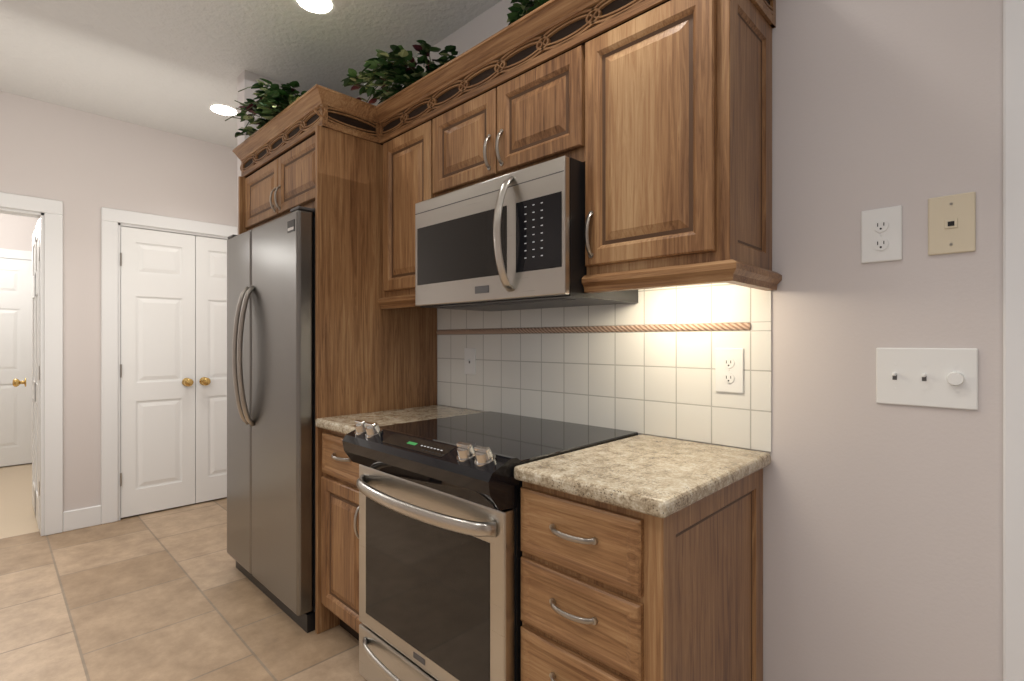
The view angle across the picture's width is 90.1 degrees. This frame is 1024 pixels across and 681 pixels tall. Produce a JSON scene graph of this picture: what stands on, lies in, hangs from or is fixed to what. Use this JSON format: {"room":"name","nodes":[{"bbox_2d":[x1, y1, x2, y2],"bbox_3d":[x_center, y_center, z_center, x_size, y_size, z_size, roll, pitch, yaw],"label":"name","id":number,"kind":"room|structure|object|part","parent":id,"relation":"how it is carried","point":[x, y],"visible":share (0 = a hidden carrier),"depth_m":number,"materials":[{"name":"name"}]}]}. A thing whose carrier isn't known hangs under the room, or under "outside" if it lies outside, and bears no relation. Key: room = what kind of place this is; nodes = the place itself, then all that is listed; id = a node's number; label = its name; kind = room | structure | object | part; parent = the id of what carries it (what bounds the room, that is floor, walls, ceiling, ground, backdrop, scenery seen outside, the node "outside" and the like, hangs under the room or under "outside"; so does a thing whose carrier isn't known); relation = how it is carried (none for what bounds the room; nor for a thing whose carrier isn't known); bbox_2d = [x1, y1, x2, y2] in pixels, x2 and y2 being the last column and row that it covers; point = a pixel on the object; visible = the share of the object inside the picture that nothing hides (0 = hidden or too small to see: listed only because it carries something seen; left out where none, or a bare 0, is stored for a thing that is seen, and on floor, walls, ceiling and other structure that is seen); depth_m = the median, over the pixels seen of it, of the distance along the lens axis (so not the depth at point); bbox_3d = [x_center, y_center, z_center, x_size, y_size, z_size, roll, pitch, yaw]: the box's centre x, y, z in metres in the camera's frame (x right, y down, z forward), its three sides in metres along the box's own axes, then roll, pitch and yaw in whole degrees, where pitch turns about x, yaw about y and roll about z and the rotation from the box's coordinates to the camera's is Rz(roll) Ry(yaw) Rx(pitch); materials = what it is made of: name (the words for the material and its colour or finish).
{"room":"kitchen","nodes":[
{"label":"kitchen","id":0,"kind":"room"},
{"bbox_2d":[0,213,38,466],"bbox_3d":[-5.136,-0.140,4.960,0.120,2.760,3.300,0,0,44],"label":"wall","id":1,"kind":"structure","parent":0,"point":[16,232],"depth_m":5.08,"materials":[{"name":"grey paint"}]},
{"bbox_2d":[0,259,31,466],"bbox_3d":[-5.075,0.218,4.900,0.035,2.020,0.720,0,0,44],"label":"door","id":2,"kind":"structure","parent":1,"relation":"in","point":[15,356],"depth_m":5.05,"materials":[{"name":"white wood"}]},
{"bbox_2d":[0,91,236,511],"bbox_3d":[-3.221,-0.140,3.085,0.120,2.760,3.300,0,0,44],"label":"wall","id":3,"kind":"structure","parent":0,"point":[84,166],"depth_m":3.41,"materials":[{"name":"grey paint"}]},
{"bbox_2d":[12,220,39,527],"bbox_3d":[-3.368,0.218,3.558,0.792,2.020,0.143,0,0,44],"label":"hall door","id":4,"kind":"structure","parent":3,"relation":"in","point":[35,370],"depth_m":3.57,"materials":[{"name":"white wood"}]},
{"bbox_3d":[-3.338,0.218,3.604,0.770,2.020,0.035,0,0,44],"label":"white door","id":5,"kind":"part","parent":4,"relation":"part of","materials":[{"name":"white wood"}]},
{"bbox_2d":[0,192,62,535],"bbox_3d":[-3.296,0.170,2.996,0.138,2.140,0.990,0,0,44],"label":"door frame","id":6,"kind":"structure","parent":3,"relation":"attached to","point":[48,214],"depth_m":3.26,"materials":[{"name":"white wood"}]},
{"bbox_2d":[63,505,100,531],"bbox_3d":[-1.957,1.175,1.846,8.780,0.130,3.300,0,0,44],"label":"baseboard","id":7,"kind":"structure","parent":3,"relation":"attached to","point":[81,518],"depth_m":3.37,"materials":[{"name":"white wood"}]},
{"bbox_2d":[101,207,236,523],"bbox_3d":[-2.421,0.170,3.889,0.138,2.140,1.120,0,0,44],"label":"door frame","id":8,"kind":"structure","parent":3,"relation":"attached to","point":[112,219],"depth_m":3.49,"materials":[{"name":"white wood"}]},
{"bbox_2d":[120,226,226,517],"bbox_3d":[-2.402,0.218,3.871,0.035,2.019,0.902,0,0,44],"label":"door","id":9,"kind":"structure","parent":3,"relation":"in","point":[173,335],"depth_m":3.75,"materials":[{"name":"white wood"}]},
{"bbox_2d":[120,253,121,485],"bbox_3d":[-2.700,0.200,3.529,0.010,1.610,0.011,0,0,44],"label":"door hinges","id":10,"kind":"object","parent":9,"relation":"attached to","point":[120,369],"depth_m":3.53,"materials":[{"name":"white metal"}]},
{"bbox_2d":[182,377,210,385],"bbox_3d":[-2.364,0.310,3.833,0.073,0.064,0.177,0,0,44],"label":"door knob","id":11,"kind":"object","parent":9,"relation":"attached to","point":[206,381],"depth_m":3.83,"materials":[{"name":"brown metal"}]},
{"bbox_2d":[0,463,366,680],"bbox_3d":[-1.957,1.270,1.846,9.020,0.060,3.540,0,0,44],"label":"floor","id":12,"kind":"structure","parent":0,"point":[173,594],"depth_m":2.36,"materials":[{"name":"tile"}]},
{"bbox_2d":[227,206,314,632],"bbox_3d":[-1.004,0.339,2.670,0.920,1.803,0.766,0,0,44],"label":"fridge","id":13,"kind":"object","parent":12,"relation":"on","point":[271,408],"visible":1,"depth_m":2.30,"materials":[{"name":"grey metal"}]},
{"bbox_2d":[321,433,360,640],"bbox_3d":[-0.457,0.802,2.242,0.394,0.875,0.624,0,0,44],"label":"base cabinet","id":14,"kind":"object","parent":12,"relation":"on","point":[339,490],"depth_m":2.03,"materials":[{"name":"brown wood"}]},
{"bbox_2d":[315,405,481,436],"bbox_3d":[-0.463,0.345,2.235,0.395,0.038,0.642,0,0,44],"label":"countertop","id":15,"kind":"structure","parent":14,"relation":"on","point":[343,425],"depth_m":2.16,"materials":[{"name":"beige stone"}]},
{"bbox_2d":[342,411,637,680],"bbox_3d":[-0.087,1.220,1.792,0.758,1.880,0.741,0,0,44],"label":"range","id":16,"kind":"object","parent":12,"relation":"on","point":[440,553],"visible":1,"depth_m":1.54,"materials":[{"name":"silver metal"}]},
{"bbox_3d":[-0.079,0.374,1.800,0.758,0.132,0.718,0,0,44],"label":"black glass","id":17,"kind":"part","parent":16,"relation":"part of","materials":[{"name":"black glass"}]},
{"bbox_2d":[521,473,762,680],"bbox_3d":[0.377,0.802,1.425,0.406,0.875,0.624,0,0,44],"label":"base cabinet","id":18,"kind":"object","parent":12,"relation":"on","point":[642,558],"depth_m":1.22,"materials":[{"name":"brown wood"}]},
{"bbox_2d":[514,434,770,524],"bbox_3d":[0.379,0.345,1.411,0.432,0.038,0.642,0,0,44],"label":"countertop","id":19,"kind":"structure","parent":18,"relation":"on","point":[657,478],"depth_m":1.28,"materials":[{"name":"beige stone"}]},
{"bbox_2d":[0,0,501,147],"bbox_3d":[-1.957,-1.550,1.846,9.020,0.060,3.540,0,0,44],"label":"ceiling","id":20,"kind":"structure","parent":0,"point":[178,67],"depth_m":2.65,"materials":[{"name":"white paint"}]},
{"bbox_2d":[211,105,235,115],"bbox_3d":[-1.903,-1.519,3.374,0.147,0.002,0.147,0,0,38],"label":"recessed light","id":21,"kind":"object","parent":20,"relation":"in","point":[224,110],"depth_m":3.37,"materials":[{"name":"white"}]},
{"bbox_2d":[297,0,331,12],"bbox_3d":[-0.886,-1.519,2.296,0.147,0.002,0.147,0,0,23],"label":"recessed light","id":22,"kind":"object","parent":20,"relation":"in","point":[319,6],"depth_m":2.31,"materials":[{"name":"white"}]},
{"bbox_2d":[225,78,306,137],"bbox_3d":[-1.153,-1.141,2.540,0.701,0.255,0.473,0,0,44],"label":"plant","id":23,"kind":"object","parent":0,"point":[273,101],"visible":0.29,"depth_m":2.45,"materials":[{"name":"green plant"}]},
{"bbox_2d":[237,70,302,234],"bbox_3d":[-1.334,-0.140,3.126,0.119,2.760,0.600,0,0,44],"label":"wall","id":24,"kind":"structure","parent":0,"point":[245,78],"depth_m":2.91,"materials":[{"name":"grey paint"}]},
{"bbox_2d":[341,40,457,104],"bbox_3d":[-0.430,-1.154,2.240,0.812,0.281,0.559,0,0,44],"label":"potted plant","id":25,"kind":"object","parent":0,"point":[400,70],"visible":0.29,"depth_m":2.18,"materials":[{"name":"green plant"}]},
{"bbox_2d":[507,0,548,24],"bbox_3d":[0.166,-1.143,1.738,0.577,0.260,0.285,0,0,44],"label":"plant","id":26,"kind":"object","parent":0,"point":[522,9],"visible":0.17,"depth_m":1.78,"materials":[{"name":"green plant"}]},
{"bbox_2d":[356,0,1002,680],"bbox_3d":[-0.760,-0.140,3.068,9.020,2.760,0.120,0,0,44],"label":"wall","id":27,"kind":"structure","parent":0,"point":[882,542],"depth_m":1.32,"materials":[{"name":"grey paint"}]},
{"bbox_2d":[240,132,375,251],"bbox_3d":[-1.111,-0.800,2.896,0.470,0.420,0.604,0,0,44],"label":"upper cabinet","id":28,"kind":"object","parent":27,"relation":"attached to","point":[258,189],"depth_m":2.64,"materials":[{"name":"brown wood"}]},
{"bbox_2d":[276,100,375,239],"bbox_3d":[-0.775,-0.800,2.567,0.471,0.420,0.604,0,0,44],"label":"upper cabinet","id":29,"kind":"object","parent":27,"relation":"attached to","point":[326,154],"depth_m":2.28,"materials":[{"name":"brown wood"}]},
{"bbox_2d":[376,92,423,303],"bbox_3d":[-0.356,-0.603,2.346,0.396,0.815,0.334,0,0,44],"label":"upper cabinet","id":30,"kind":"object","parent":27,"relation":"attached to","point":[400,132],"depth_m":2.26,"materials":[{"name":"brown wood"}]},
{"bbox_2d":[424,52,495,200],"bbox_3d":[-0.078,-0.781,2.074,0.382,0.459,0.334,0,0,44],"label":"upper cabinet","id":31,"kind":"object","parent":27,"relation":"attached to","point":[460,110],"depth_m":1.96,"materials":[{"name":"brown wood"}]},
{"bbox_2d":[496,4,575,177],"bbox_3d":[0.195,-0.781,1.806,0.383,0.459,0.334,0,0,44],"label":"upper cabinet","id":32,"kind":"object","parent":27,"relation":"attached to","point":[536,70],"depth_m":1.68,"materials":[{"name":"brown wood"}]},
{"bbox_2d":[415,156,637,310],"bbox_3d":[0.005,-0.337,1.885,0.756,0.414,0.479,0,0,44],"label":"microwave","id":33,"kind":"object","parent":32,"relation":"attached to","point":[515,240],"visible":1,"depth_m":1.66,"materials":[{"name":"silver metal"}]},
{"bbox_3d":[0.079,-0.329,1.572,0.187,0.223,0.002,0,0,44],"label":"black glass","id":34,"kind":"part","parent":33,"relation":"part of","materials":[{"name":"black glass"}]},
{"bbox_2d":[436,322,770,334],"bbox_3d":[0.192,-0.042,2.052,1.590,0.025,0.025,0,0,44],"label":"tile trim","id":35,"kind":"structure","parent":27,"relation":"attached to","point":[698,327],"depth_m":1.82,"materials":[{"name":"tile"}]},
{"bbox_2d":[437,330,770,451],"bbox_3d":[0.190,0.148,2.050,1.590,0.356,0.005,0,0,44],"label":"backsplash","id":36,"kind":"structure","parent":27,"relation":"attached to","point":[661,384],"depth_m":1.84,"materials":[{"name":"tile"}]},
{"bbox_2d":[464,348,475,374],"bbox_3d":[-0.203,0.099,2.419,0.078,0.125,0.018,0,0,44],"label":"light switch","id":37,"kind":"object","parent":36,"relation":"attached to","point":[469,361],"visible":1,"depth_m":2.42,"materials":[{"name":"white plastic"}]},
{"bbox_2d":[715,348,743,393],"bbox_3d":[0.668,0.092,1.572,0.086,0.137,0.009,0,0,44],"label":"outlet","id":38,"kind":"object","parent":36,"relation":"attached to","point":[729,370],"visible":1,"depth_m":1.57,"materials":[{"name":"white plastic"}]},
{"bbox_2d":[437,283,770,329],"bbox_3d":[0.190,-0.137,2.050,1.590,0.166,0.005,0,0,44],"label":"backsplash","id":39,"kind":"structure","parent":27,"relation":"attached to","point":[713,303],"depth_m":1.76,"materials":[{"name":"tile"}]},
{"bbox_2d":[576,0,779,287],"bbox_3d":[0.487,-0.603,1.521,0.433,0.815,0.334,0,0,44],"label":"upper cabinet","id":40,"kind":"object","parent":27,"relation":"attached to","point":[654,116],"depth_m":1.39,"materials":[{"name":"brown wood"}]},
{"bbox_2d":[861,205,901,262],"bbox_3d":[0.945,-0.270,1.308,0.086,0.137,0.008,0,0,44],"label":"outlet","id":41,"kind":"object","parent":27,"relation":"attached to","point":[889,233],"depth_m":1.30,"materials":[{"name":"white plastic"}]},
{"bbox_2d":[876,348,977,409],"bbox_3d":[1.003,0.090,1.244,0.194,0.143,0.018,0,0,44],"label":"light switch","id":42,"kind":"object","parent":27,"relation":"attached to","point":[938,377],"visible":1,"depth_m":1.24,"materials":[{"name":"white plastic"}]},
{"bbox_2d":[928,192,975,254],"bbox_3d":[1.042,-0.276,1.213,0.086,0.139,0.009,0,0,44],"label":"phone jack","id":43,"kind":"object","parent":27,"relation":"attached to","point":[951,224],"visible":1,"depth_m":1.21,"materials":[{"name":"beige plastic"}]},
{"bbox_2d":[1003,0,1023,680],"bbox_3d":[1.503,0.170,0.839,1.005,2.140,0.138,0,0,44],"label":"door frame","id":44,"kind":"structure","parent":27,"relation":"attached to","point":[1013,10],"depth_m":1.13,"materials":[{"name":"white wood"}]}
]}

